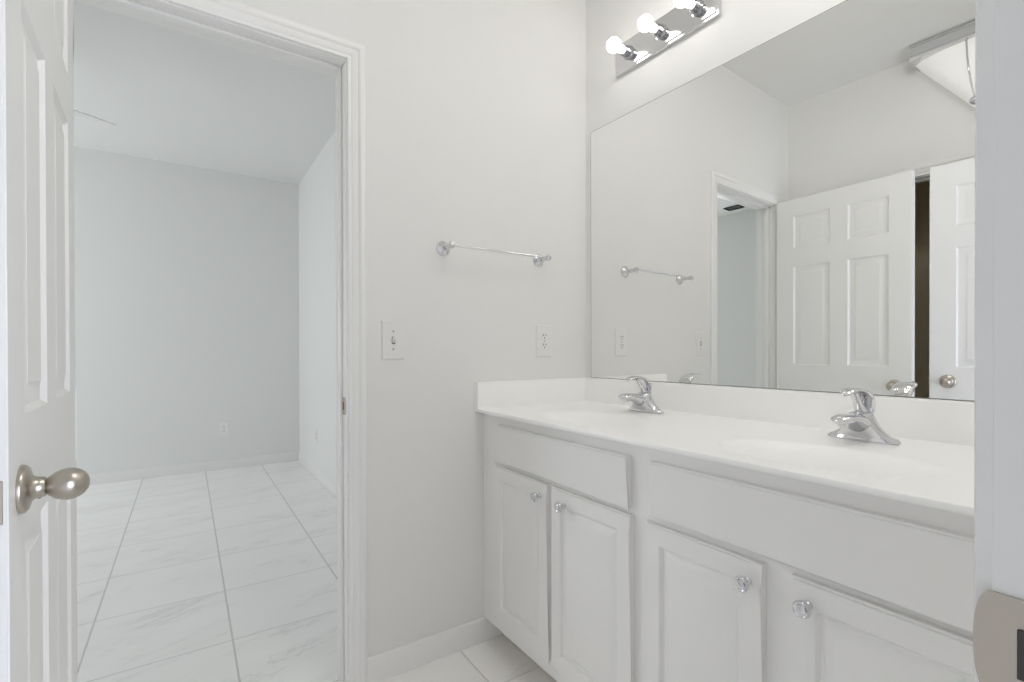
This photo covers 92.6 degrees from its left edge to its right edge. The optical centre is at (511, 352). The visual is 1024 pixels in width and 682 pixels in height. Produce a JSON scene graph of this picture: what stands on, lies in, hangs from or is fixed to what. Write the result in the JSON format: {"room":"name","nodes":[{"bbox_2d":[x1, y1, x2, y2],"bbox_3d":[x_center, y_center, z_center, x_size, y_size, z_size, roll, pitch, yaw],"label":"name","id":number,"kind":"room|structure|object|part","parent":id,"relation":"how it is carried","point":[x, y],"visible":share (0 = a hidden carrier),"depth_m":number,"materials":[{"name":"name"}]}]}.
{"room":"bathroom","nodes":[
{"label":"bathroom","id":0,"kind":"room"},
{"bbox_2d":[74,146,299,473],"bbox_3d":[-3.707,-0.294,3.934,3.935,2.760,0.120,0,0,-34],"label":"wall","id":1,"kind":"structure","parent":0,"point":[187,277],"depth_m":4.36,"materials":[{"name":"white paint"}]},
{"bbox_2d":[89,451,299,484],"bbox_3d":[-3.667,1.043,3.885,3.695,0.086,0.013,0,0,-34],"label":"baseboard","id":2,"kind":"structure","parent":1,"relation":"attached to","point":[117,476],"depth_m":4.39,"materials":[{"name":"white paint"}]},
{"bbox_2d":[219,422,227,435],"bbox_3d":[-2.677,0.709,4.547,0.072,0.116,0.008,0,0,-34],"label":"wall outlet","id":3,"kind":"object","parent":1,"relation":"attached to","point":[223,427],"visible":1,"depth_m":4.54,"materials":[{"name":"white plastic"}]},
{"bbox_2d":[73,1,335,184],"bbox_3d":[-2.726,-1.719,2.450,3.935,0.100,3.670,0,0,-34],"label":"ceiling","id":4,"kind":"structure","parent":0,"point":[171,96],"depth_m":3.25,"materials":[{"name":"white paint"}]},
{"bbox_2d":[74,110,115,126],"bbox_3d":[-2.583,-1.453,2.269,0.940,0.429,0.940,0,0,-19],"label":"ceiling fan","id":5,"kind":"object","parent":4,"relation":"hanging from","point":[79,114],"visible":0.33,"depth_m":2.74,"materials":[{"name":"white plastic"}]},
{"bbox_2d":[77,460,553,681],"bbox_3d":[-1.556,1.134,1.290,4.570,0.080,6.915,0,0,-34],"label":"floor","id":6,"kind":"structure","parent":0,"point":[224,575],"depth_m":2.28,"materials":[{"name":"tile"}]},
{"bbox_2d":[483,414,973,681],"bbox_3d":[0.502,0.657,1.349,0.546,0.866,1.514,0,0,-34],"label":"vanity cabinet","id":7,"kind":"object","parent":6,"relation":"on","point":[605,560],"visible":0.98,"depth_m":1.04,"materials":[{"name":"white paint"}]},
{"bbox_3d":[0.027,0.680,1.631,0.021,0.550,0.319,0,0,-34],"label":"cabinet door","id":8,"kind":"part","parent":7,"relation":"part of","materials":[{"name":"white paint"}]},
{"bbox_3d":[0.076,0.447,1.521,0.028,0.031,0.031,0,0,-34],"label":"knob","id":9,"kind":"part","parent":7,"relation":"part of","materials":[{"name":"silver metal"}]},
{"bbox_3d":[0.141,0.448,1.423,0.028,0.031,0.031,0,0,-34],"label":"knob","id":10,"kind":"part","parent":7,"relation":"part of","materials":[{"name":"silver metal"}]},
{"bbox_3d":[0.123,0.325,1.487,0.018,0.133,0.628,0,0,-34],"label":"false drawer","id":11,"kind":"part","parent":7,"relation":"part of","materials":[{"name":"white paint"}]},
{"bbox_3d":[0.212,0.681,1.355,0.021,0.550,0.326,0,0,-34],"label":"cabinet door","id":12,"kind":"part","parent":7,"relation":"part of","materials":[{"name":"white paint"}]},
{"bbox_3d":[0.406,0.682,1.062,0.021,0.550,0.296,0,0,-34],"label":"cabinet door","id":13,"kind":"part","parent":7,"relation":"part of","materials":[{"name":"white paint"}]},
{"bbox_2d":[475,377,973,516],"bbox_3d":[0.530,0.223,1.363,0.594,0.224,1.519,0,0,-34],"label":"countertop","id":14,"kind":"structure","parent":7,"relation":"on","point":[783,433],"depth_m":1.21,"materials":[{"name":"white stone"}]},
{"bbox_2d":[618,376,663,413],"bbox_3d":[0.435,0.143,1.720,0.157,0.128,0.140,0,0,-7],"label":"faucet","id":15,"kind":"object","parent":14,"relation":"on","point":[643,401],"visible":1,"depth_m":1.69,"materials":[{"name":"silver metal"}]},
{"bbox_3d":[0.415,0.164,1.688,0.115,0.051,0.058,0,0,-34],"label":"spout","id":16,"kind":"part","parent":15,"relation":"part of","materials":[{"name":"silver metal"}]},
{"bbox_3d":[0.436,0.114,1.702,0.108,0.069,0.050,0,0,-34],"label":"lever","id":17,"kind":"part","parent":15,"relation":"part of","materials":[{"name":"silver metal"}]},
{"bbox_3d":[0.452,0.119,1.712,0.060,0.063,0.032,0,0,-34],"label":"handle","id":18,"kind":"part","parent":15,"relation":"part of","materials":[{"name":"silver metal"}]},
{"bbox_2d":[827,387,900,444],"bbox_3d":[0.806,0.145,1.169,0.157,0.128,0.140,0,0,-7],"label":"faucet","id":19,"kind":"object","parent":14,"relation":"on","point":[860,424],"visible":1,"depth_m":1.14,"materials":[{"name":"silver metal"}]},
{"bbox_3d":[0.786,0.166,1.137,0.115,0.051,0.058,0,0,-34],"label":"spout","id":20,"kind":"part","parent":19,"relation":"part of","materials":[{"name":"silver metal"}]},
{"bbox_3d":[0.807,0.116,1.151,0.108,0.069,0.050,0,0,-34],"label":"lever","id":21,"kind":"part","parent":19,"relation":"part of","materials":[{"name":"silver metal"}]},
{"bbox_3d":[0.823,0.120,1.162,0.060,0.063,0.032,0,0,-34],"label":"handle","id":22,"kind":"part","parent":19,"relation":"part of","materials":[{"name":"silver metal"}]},
{"bbox_3d":[0.453,0.449,0.956,0.028,0.031,0.031,0,0,-34],"label":"knob","id":23,"kind":"part","parent":7,"relation":"part of","materials":[{"name":"silver metal"}]},
{"bbox_3d":[0.515,0.450,0.863,0.028,0.031,0.031,0,0,-34],"label":"knob","id":24,"kind":"part","parent":7,"relation":"part of","materials":[{"name":"clear glass"}]},
{"bbox_3d":[0.507,0.327,0.911,0.018,0.133,0.627,0,0,-34],"label":"false drawer","id":25,"kind":"part","parent":7,"relation":"part of","materials":[{"name":"white paint"}]},
{"bbox_3d":[0.598,0.683,0.775,0.021,0.550,0.302,0,0,-34],"label":"cabinet door","id":26,"kind":"part","parent":7,"relation":"part of","materials":[{"name":"white paint"}]},
{"bbox_2d":[298,130,336,483],"bbox_3d":[-1.102,-0.298,3.464,0.120,2.760,3.550,0,0,-34],"label":"wall","id":27,"kind":"structure","parent":0,"point":[317,188],"depth_m":4.17,"materials":[{"name":"white paint"}]},
{"bbox_2d":[299,452,336,496],"bbox_3d":[-1.151,1.040,3.429,0.013,0.086,3.537,0,0,-34],"label":"baseboard","id":28,"kind":"structure","parent":27,"relation":"attached to","point":[322,477],"depth_m":4.13,"materials":[{"name":"white paint"}]},
{"bbox_2d":[232,0,585,657],"bbox_3d":[-1.387,-0.355,1.069,4.620,2.900,0.120,0,0,-34],"label":"wall","id":29,"kind":"structure","parent":0,"point":[475,110],"depth_m":1.77,"materials":[{"name":"white paint"}]},
{"bbox_2d":[0,0,89,681],"bbox_3d":[-0.866,0.078,0.895,0.184,2.022,0.711,0,0,-36],"label":"door","id":30,"kind":"structure","parent":29,"relation":"in","point":[41,481],"depth_m":0.79,"materials":[{"name":"white paint"}]},
{"bbox_3d":[-0.660,0.192,0.617,0.025,0.056,0.002,0,0,-36],"label":"latch plate","id":31,"kind":"part","parent":30,"relation":"part of","materials":[{"name":"silver metal"}]},
{"bbox_3d":[-0.654,0.191,0.710,0.065,0.046,0.046,0,0,-36],"label":"knob","id":32,"kind":"part","parent":30,"relation":"part of","materials":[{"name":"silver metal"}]},
{"bbox_2d":[74,0,367,681],"bbox_3d":[-0.852,0.049,1.427,0.812,2.085,0.157,0,0,-34],"label":"door frame","id":33,"kind":"structure","parent":29,"relation":"attached to","point":[229,23],"depth_m":1.57,"materials":[{"name":"white paint"}]},
{"bbox_3d":[-0.890,0.049,1.485,0.812,2.085,0.018,0,0,-34],"label":"casing","id":34,"kind":"part","parent":33,"relation":"part of","materials":[{"name":"white paint"}]},
{"bbox_3d":[-0.814,0.050,1.370,0.812,2.085,0.018,0,0,-34],"label":"casing","id":35,"kind":"part","parent":33,"relation":"part of","materials":[{"name":"white paint"}]},
{"bbox_3d":[-0.543,0.172,1.587,0.003,0.057,0.036,0,0,-34],"label":"strike plate","id":36,"kind":"part","parent":33,"relation":"part of","materials":[{"name":"silver metal"}]},
{"bbox_2d":[381,321,403,359],"bbox_3d":[-0.398,-0.042,1.647,0.080,0.131,0.017,0,0,-34],"label":"light switch","id":37,"kind":"object","parent":29,"relation":"attached to","point":[392,332],"visible":1,"depth_m":1.65,"materials":[{"name":"white plastic"}]},
{"bbox_2d":[367,617,502,681],"bbox_3d":[-0.254,1.046,1.749,0.532,0.086,0.013,0,0,-34],"label":"baseboard","id":38,"kind":"structure","parent":29,"relation":"attached to","point":[383,666],"depth_m":1.72,"materials":[{"name":"white paint"}]},
{"bbox_2d":[436,241,551,266],"bbox_3d":[-0.048,-0.375,1.840,0.478,0.053,0.082,0,0,-34],"label":"towel bar","id":39,"kind":"object","parent":29,"relation":"attached to","point":[443,248],"visible":1,"depth_m":1.77,"materials":[{"name":"silver metal"}]},
{"bbox_3d":[-0.225,-0.374,1.722,0.053,0.053,0.082,0,0,-34],"label":"post","id":40,"kind":"part","parent":39,"relation":"part of","materials":[{"name":"silver metal"}]},
{"bbox_3d":[-0.034,-0.375,1.817,0.425,0.008,0.008,0,0,-34],"label":"rail","id":41,"kind":"part","parent":39,"relation":"part of","materials":[{"name":"silver metal"}]},
{"bbox_3d":[0.128,-0.376,1.958,0.053,0.053,0.082,0,0,-34],"label":"post","id":42,"kind":"part","parent":39,"relation":"part of","materials":[{"name":"silver metal"}]},
{"bbox_2d":[536,325,551,356],"bbox_3d":[0.132,-0.048,2.006,0.080,0.131,0.008,0,0,-34],"label":"wall outlet","id":43,"kind":"object","parent":29,"relation":"attached to","point":[543,332],"visible":1,"depth_m":2.00,"materials":[{"name":"white plastic"}]},
{"bbox_2d":[541,333,547,339],"bbox_3d":[0.133,-0.068,2.004,0.033,0.027,0.002,0,0,-34],"label":"socket","id":44,"kind":"object","parent":43,"relation":"attached to","point":[544,336],"depth_m":2.00,"materials":[{"name":"grey plastic"}]},
{"bbox_2d":[541,342,547,348],"bbox_3d":[0.133,-0.029,2.004,0.033,0.027,0.002,0,0,-34],"label":"socket","id":45,"kind":"object","parent":43,"relation":"attached to","point":[544,345],"depth_m":2.00,"materials":[{"name":"grey plastic"}]},
{"bbox_2d":[586,0,973,401],"bbox_3d":[0.867,-0.268,1.468,0.120,2.711,1.720,0,0,-35],"label":"wall","id":46,"kind":"structure","parent":0,"point":[743,25],"depth_m":1.84,"materials":[{"name":"white paint"}]},
{"bbox_2d":[606,0,721,77],"bbox_3d":[0.505,-1.169,1.757,0.132,0.118,0.453,0,0,-35],"label":"vanity light","id":47,"kind":"object","parent":46,"relation":"attached to","point":[688,16],"visible":1,"depth_m":1.75,"materials":[{"name":"silver metal"}]},
{"bbox_2d":[606,37,633,59],"bbox_3d":[0.410,-1.169,1.875,0.111,0.054,0.055,0,0,-34],"label":"bulb","id":48,"kind":"object","parent":47,"relation":"attached to","point":[626,51],"depth_m":1.87,"materials":[{"name":"white glass"}]},
{"bbox_2d":[637,14,665,39],"bbox_3d":[0.497,-1.169,1.751,0.111,0.054,0.055,0,0,-34],"label":"bulb","id":49,"kind":"object","parent":47,"relation":"attached to","point":[645,22],"depth_m":1.75,"materials":[{"name":"white glass"}]},
{"bbox_2d":[673,0,703,16],"bbox_3d":[0.583,-1.168,1.627,0.111,0.054,0.055,0,0,-34],"label":"bulb","id":50,"kind":"object","parent":47,"relation":"attached to","point":[694,8],"depth_m":1.64,"materials":[{"name":"white glass"}]},
{"bbox_2d":[584,377,973,445],"bbox_3d":[0.754,0.159,1.512,0.019,0.099,1.520,0,0,-35],"label":"backsplash","id":51,"kind":"structure","parent":46,"relation":"attached to","point":[935,420],"depth_m":1.40,"materials":[{"name":"white stone"}]},
{"bbox_2d":[591,0,974,400],"bbox_3d":[0.762,-0.418,1.508,0.006,1.054,1.466,0,0,-35],"label":"wall mirror","id":52,"kind":"object","parent":46,"relation":"attached to","point":[798,212],"visible":1,"depth_m":1.39,"materials":[{"name":"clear mirror"}]},
{"bbox_3d":[0.467,-0.261,0.329,2.255,2.711,0.120,0,0,-34],"label":"wall","id":53,"kind":"structure","parent":0,"visible":0},
{"bbox_2d":[973,0,1023,681],"bbox_3d":[-0.008,0.054,0.021,0.832,2.085,0.135,0,0,-34],"label":"door frame","id":54,"kind":"structure","parent":53,"relation":"attached to","point":[998,624],"depth_m":0.26,"materials":[{"name":"white paint"}]},
{"bbox_3d":[-0.041,0.054,0.072,0.832,2.085,0.014,0,0,-34],"label":"casing","id":55,"kind":"part","parent":54,"relation":"part of","materials":[{"name":"white paint"}]},
{"bbox_3d":[0.263,0.156,0.254,0.003,0.057,0.036,0,0,-31],"label":"strike plate","id":56,"kind":"part","parent":54,"relation":"part of","materials":[{"name":"silver metal"}]}
]}

